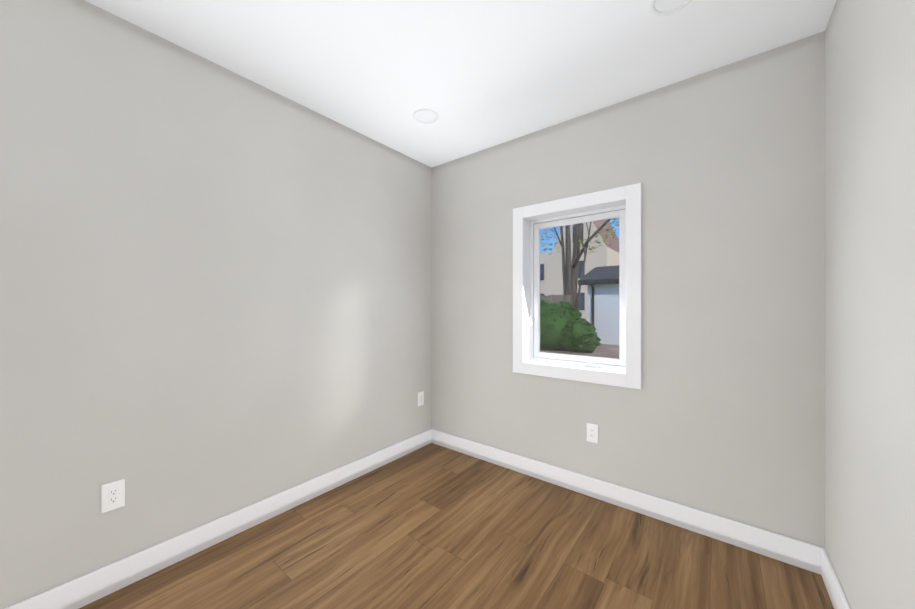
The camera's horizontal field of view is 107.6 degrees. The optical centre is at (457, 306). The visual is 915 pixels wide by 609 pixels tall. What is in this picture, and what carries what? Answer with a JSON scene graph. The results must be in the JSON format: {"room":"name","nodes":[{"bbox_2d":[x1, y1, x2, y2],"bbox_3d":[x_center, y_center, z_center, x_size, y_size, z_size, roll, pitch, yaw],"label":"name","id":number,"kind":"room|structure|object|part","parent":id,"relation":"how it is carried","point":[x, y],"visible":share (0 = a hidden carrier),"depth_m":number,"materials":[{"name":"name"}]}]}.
{"room":"empty bedroom","nodes":[
{"label":"empty bedroom","id":0,"kind":"room"},
{"bbox_2d":[0,0,431,608],"bbox_3d":[-1.342,-0.020,1.760,0.140,2.500,3.680,0,0,38],"label":"wall","id":1,"kind":"structure","parent":0,"point":[214,290],"depth_m":1.62,"materials":[{"name":"paint"}]},
{"bbox_2d":[101,479,124,512],"bbox_3d":[-1.490,0.818,1.450,0.010,0.120,0.072,0,0,38],"label":"electrical outlet","id":2,"kind":"object","parent":1,"relation":"attached to","point":[112,495],"visible":1,"depth_m":1.45,"materials":[{"name":"white plastic"}]},
{"bbox_2d":[5,429,431,608],"bbox_3d":[-1.281,1.169,1.712,0.014,0.122,3.400,0,0,38],"label":"baseboard","id":3,"kind":"structure","parent":1,"relation":"attached to","point":[85,589],"depth_m":1.68,"materials":[{"name":"white paint"}]},
{"bbox_2d":[418,391,423,405],"bbox_3d":[-0.321,0.806,2.938,0.010,0.120,0.072,0,0,38],"label":"electrical outlet","id":4,"kind":"object","parent":1,"relation":"attached to","point":[420,398],"visible":1,"depth_m":2.94,"materials":[{"name":"white plastic"}]},
{"bbox_2d":[79,443,833,608],"bbox_3d":[-0.323,1.290,0.960,2.730,0.120,3.680,0,0,38],"label":"floor","id":5,"kind":"structure","parent":0,"point":[432,526],"depth_m":1.63,"materials":[{"name":"brown wood"}]},
{"bbox_2d":[85,0,835,167],"bbox_3d":[-0.323,-1.345,0.960,2.730,0.150,3.680,0,0,38],"label":"ceiling","id":6,"kind":"structure","parent":0,"point":[477,75],"depth_m":1.66,"materials":[{"name":"white paint"}]},
{"bbox_2d":[413,109,438,123],"bbox_3d":[-0.209,-1.267,2.231,0.170,0.006,0.170,0,0,38],"label":"recessed light","id":7,"kind":"object","parent":6,"relation":"in","point":[426,116],"visible":1,"depth_m":2.23,"materials":[{"name":"white paint"}]},
{"bbox_2d":[649,0,691,15],"bbox_3d":[0.884,-1.267,1.372,0.170,0.006,0.170,0,0,38],"label":"recessed light","id":8,"kind":"object","parent":6,"relation":"in","point":[662,7],"visible":1,"depth_m":1.41,"materials":[{"name":"white paint"}]},
{"bbox_2d":[432,31,824,547],"bbox_3d":[0.770,-0.020,2.352,2.450,2.500,0.140,0,0,38],"label":"wall","id":9,"kind":"structure","parent":0,"point":[721,413],"depth_m":1.86,"materials":[{"name":"paint"}]},
{"bbox_2d":[513,183,641,389],"bbox_3d":[0.801,-0.124,2.315,0.858,1.230,0.159,0,0,38],"label":"window","id":10,"kind":"structure","parent":9,"relation":"in","point":[591,364],"depth_m":2.28,"materials":[{"name":"white plastic"}]},
{"bbox_2d":[530,317,532,328],"bbox_3d":[0.554,0.118,2.540,0.018,0.090,0.040,0,0,38],"label":"lock","id":11,"kind":"object","parent":10,"relation":"attached to","point":[531,321],"visible":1,"depth_m":2.54,"materials":[{"name":"white plastic"}]},
{"bbox_3d":[0.842,-0.124,2.368,0.644,1.016,0.024,0,0,38],"label":"window sash","id":12,"kind":"part","parent":10,"relation":"part of","materials":[{"name":"white plastic"}]},
{"bbox_2d":[587,423,597,443],"bbox_3d":[0.875,0.820,2.174,0.072,0.120,0.010,0,0,38],"label":"electrical outlet","id":13,"kind":"object","parent":9,"relation":"attached to","point":[592,432],"visible":1,"depth_m":2.17,"materials":[{"name":"white plastic"}]},
{"bbox_2d":[432,429,820,574],"bbox_3d":[0.723,1.169,2.291,2.422,0.122,0.014,0,0,38],"label":"baseboard","id":14,"kind":"structure","parent":9,"relation":"attached to","point":[795,552],"depth_m":1.94,"materials":[{"name":"white paint"}]},
{"bbox_2d":[825,0,914,608],"bbox_3d":[0.695,-0.020,0.160,0.140,2.500,3.680,0,0,38],"label":"wall","id":15,"kind":"structure","parent":0,"point":[870,297],"depth_m":1.07,"materials":[{"name":"paint"}]},
{"bbox_2d":[821,547,850,608],"bbox_3d":[0.634,1.169,0.208,0.014,0.122,3.400,0,0,38],"label":"baseboard","id":16,"kind":"structure","parent":15,"relation":"attached to","point":[837,596],"depth_m":1.40,"materials":[{"name":"white paint"}]},
{"label":"outside","id":17,"kind":"structure","parent":0,"visible":0},
{"bbox_2d":[540,344,618,365],"bbox_3d":[20.378,1.579,29.296,90.000,0.200,66.459,0,0,38],"label":"ground","id":18,"kind":"structure","parent":17,"point":[596,352],"depth_m":11.13,"materials":[{"name":"brown soil"}]},
{"bbox_2d":[540,294,571,304],"bbox_3d":[2.129,0.455,15.476,6.372,2.049,0.060,0,0,38],"label":"fence","id":19,"kind":"object","parent":18,"relation":"on","point":[558,299],"depth_m":13.86,"materials":[{"name":"grey wood"}]},
{"bbox_2d":[540,299,600,352],"bbox_3d":[2.614,0.589,12.250,5.106,1.782,2.326,0,0,38],"label":"bush","id":20,"kind":"object","parent":18,"relation":"on","point":[566,340],"depth_m":10.90,"materials":[{"name":"green plant"}]},
{"bbox_2d":[540,219,618,319],"bbox_3d":[10.624,-4.021,34.038,10.800,11.000,9.050,0,0,38],"label":"house","id":21,"kind":"structure","parent":18,"relation":"on","point":[608,255],"depth_m":29.01,"materials":[{"name":"beige paint"}]},
{"bbox_2d":[540,218,618,309],"bbox_3d":[9.235,-8.493,17.636,13.949,20.044,9.573,0,0,38],"label":"tree","id":22,"kind":"object","parent":18,"relation":"on","point":[574,273],"depth_m":18.01,"materials":[{"name":"brown plant"}]},
{"bbox_2d":[578,265,618,344],"bbox_3d":[8.973,-0.185,13.482,6.600,3.330,4.720,0,0,38],"label":"shed","id":23,"kind":"object","parent":18,"relation":"on","point":[611,280],"depth_m":13.39,"materials":[{"name":"white"}]}
]}

